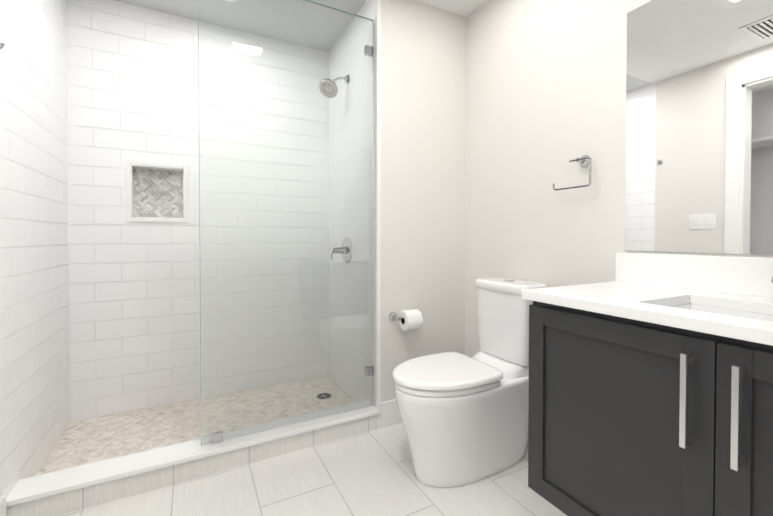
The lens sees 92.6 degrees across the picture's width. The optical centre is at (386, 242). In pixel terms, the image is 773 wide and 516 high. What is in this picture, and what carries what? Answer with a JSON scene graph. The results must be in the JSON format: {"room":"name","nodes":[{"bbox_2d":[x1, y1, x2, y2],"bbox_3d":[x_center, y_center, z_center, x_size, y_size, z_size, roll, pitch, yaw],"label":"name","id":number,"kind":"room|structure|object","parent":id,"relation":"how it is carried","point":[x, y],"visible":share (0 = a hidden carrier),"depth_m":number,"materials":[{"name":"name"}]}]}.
{"room":"bathroom","nodes":[
{"label":"bathroom","id":0,"kind":"room"},
{"bbox_2d":[0,0,70,496],"bbox_3d":[-1.099,-0.164,0.650,0.100,2.460,3.373,0,1,-28],"label":"wall","id":1,"kind":"structure","parent":0,"point":[35,416],"depth_m":1.62,"materials":[{"name":"white tile"}]},
{"bbox_2d":[0,495,5,515],"bbox_3d":[-1.272,0.989,1.121,0.015,0.140,0.491,0,1,-28],"label":"baseboard","id":2,"kind":"structure","parent":1,"relation":"attached to","point":[3,498],"depth_m":1.32,"materials":[{"name":"white"}]},
{"bbox_2d":[65,0,328,421],"bbox_3d":[-1.135,-0.191,2.475,1.733,2.460,0.107,0,1,-28],"label":"wall","id":3,"kind":"structure","parent":0,"point":[134,127],"depth_m":2.35,"materials":[{"name":"white tile"}]},
{"bbox_2d":[115,0,486,51],"bbox_3d":[-0.099,-1.452,1.157,2.358,0.100,3.373,0,1,-28],"label":"ceiling","id":4,"kind":"structure","parent":0,"point":[189,8],"depth_m":2.29,"materials":[{"name":"white paint"}]},
{"bbox_2d":[58,422,566,515],"bbox_3d":[0.115,1.114,0.785,2.358,0.100,2.450,0,1,-28],"label":"floor","id":5,"kind":"structure","parent":0,"point":[370,473],"depth_m":1.56,"materials":[{"name":"white tile"}]},
{"bbox_2d":[6,401,378,515],"bbox_3d":[-0.752,0.995,1.762,1.533,0.110,0.146,0,1,-28],"label":"curb","id":6,"kind":"object","parent":5,"relation":"on","point":[61,492],"visible":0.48,"depth_m":1.62,"materials":[{"name":"white tile"}]},
{"bbox_2d":[198,0,373,445],"bbox_3d":[-0.467,-0.158,1.897,0.883,2.190,0.024,0,1,-28],"label":"glass","id":7,"kind":"object","parent":6,"relation":"on","point":[216,436],"visible":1,"depth_m":1.88,"materials":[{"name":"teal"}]},
{"bbox_2d":[392,277,547,486],"bbox_3d":[0.377,0.622,1.751,0.758,0.857,0.385,0,1,-28],"label":"toilet","id":8,"kind":"object","parent":5,"relation":"on","point":[464,418],"visible":0.94,"depth_m":1.62,"materials":[{"name":"white ceramic"}]},
{"bbox_2d":[522,252,772,515],"bbox_3d":[0.935,0.556,0.926,0.565,1.012,1.031,0,1,-28],"label":"bathroom vanity","id":9,"kind":"object","parent":5,"relation":"on","point":[650,384],"visible":1,"depth_m":0.98,"materials":[{"name":"grey wood"}]},
{"bbox_2d":[329,0,392,427],"bbox_3d":[-0.199,-0.190,2.444,0.105,2.460,0.833,0,1,-28],"label":"wall","id":10,"kind":"structure","parent":0,"point":[380,14],"depth_m":2.21,"materials":[{"name":"tile"}]},
{"bbox_2d":[319,75,349,97],"bbox_3d":[-0.330,-1.016,2.367,0.196,0.166,0.114,0,1,-28],"label":"shower head","id":11,"kind":"object","parent":10,"relation":"attached to","point":[329,89],"depth_m":2.35},
{"bbox_2d":[330,237,351,262],"bbox_3d":[-0.314,0.054,2.436,0.118,0.170,0.170,0,1,-28],"label":"shower valve","id":12,"kind":"object","parent":10,"relation":"attached to","point":[346,252],"depth_m":2.42,"materials":[{"name":"silver metal"}]},
{"bbox_2d":[393,0,465,398],"bbox_3d":[0.245,-0.188,2.275,0.525,2.460,0.100,0,1,-28],"label":"wall","id":13,"kind":"structure","parent":0,"point":[429,73],"depth_m":2.22,"materials":[{"name":"white paint"}]},
{"bbox_2d":[381,399,401,427],"bbox_3d":[0.225,0.973,2.214,0.577,0.140,0.018,0,1,-28],"label":"baseboard","id":14,"kind":"structure","parent":13,"relation":"attached to","point":[390,414],"depth_m":2.10,"materials":[{"name":"white"}]},
{"bbox_2d":[389,309,422,330],"bbox_3d":[0.123,0.441,2.095,0.187,0.112,0.120,0,1,-28],"label":"toilet paper holder","id":15,"kind":"object","parent":13,"relation":"attached to","point":[409,319],"visible":1,"depth_m":2.06,"materials":[{"name":"white paper"}]},
{"bbox_2d":[465,0,772,357],"bbox_3d":[1.092,-0.174,1.335,0.100,2.460,2.550,0,1,-28],"label":"wall","id":16,"kind":"structure","parent":0,"point":[545,91],"depth_m":1.82,"materials":[{"name":"white paint"}]},
{"bbox_2d":[553,155,591,190],"bbox_3d":[0.838,-0.311,1.645,0.058,0.148,0.187,0,1,-28],"label":"towel ring","id":17,"kind":"object","parent":16,"relation":"attached to","point":[584,160],"visible":1,"depth_m":1.61,"materials":[{"name":"silver metal"}]},
{"bbox_2d":[625,0,772,254],"bbox_3d":[1.184,-0.432,1.040,0.006,0.942,0.978,0,1,-28],"label":"mirror","id":18,"kind":"object","parent":16,"relation":"attached to","point":[699,127],"visible":1,"depth_m":1.26,"materials":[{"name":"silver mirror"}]},
{"label":"outside","id":19,"kind":"structure","parent":0,"visible":0},
{"bbox_2d":[35,375,356,475],"bbox_3d":[-0.922,1.083,2.088,1.533,0.125,0.823,0,1,-28],"label":"shower floor","id":20,"kind":"structure","parent":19,"point":[89,441],"depth_m":2.10,"materials":[{"name":"white tile"}]},
{"bbox_2d":[316,393,331,399],"bbox_3d":[-0.411,1.013,2.431,0.104,0.004,0.104,0,1,-28],"label":"shower drain","id":21,"kind":"object","parent":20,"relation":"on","point":[324,396],"depth_m":2.42,"materials":[{"name":"silver metal"}]}
]}

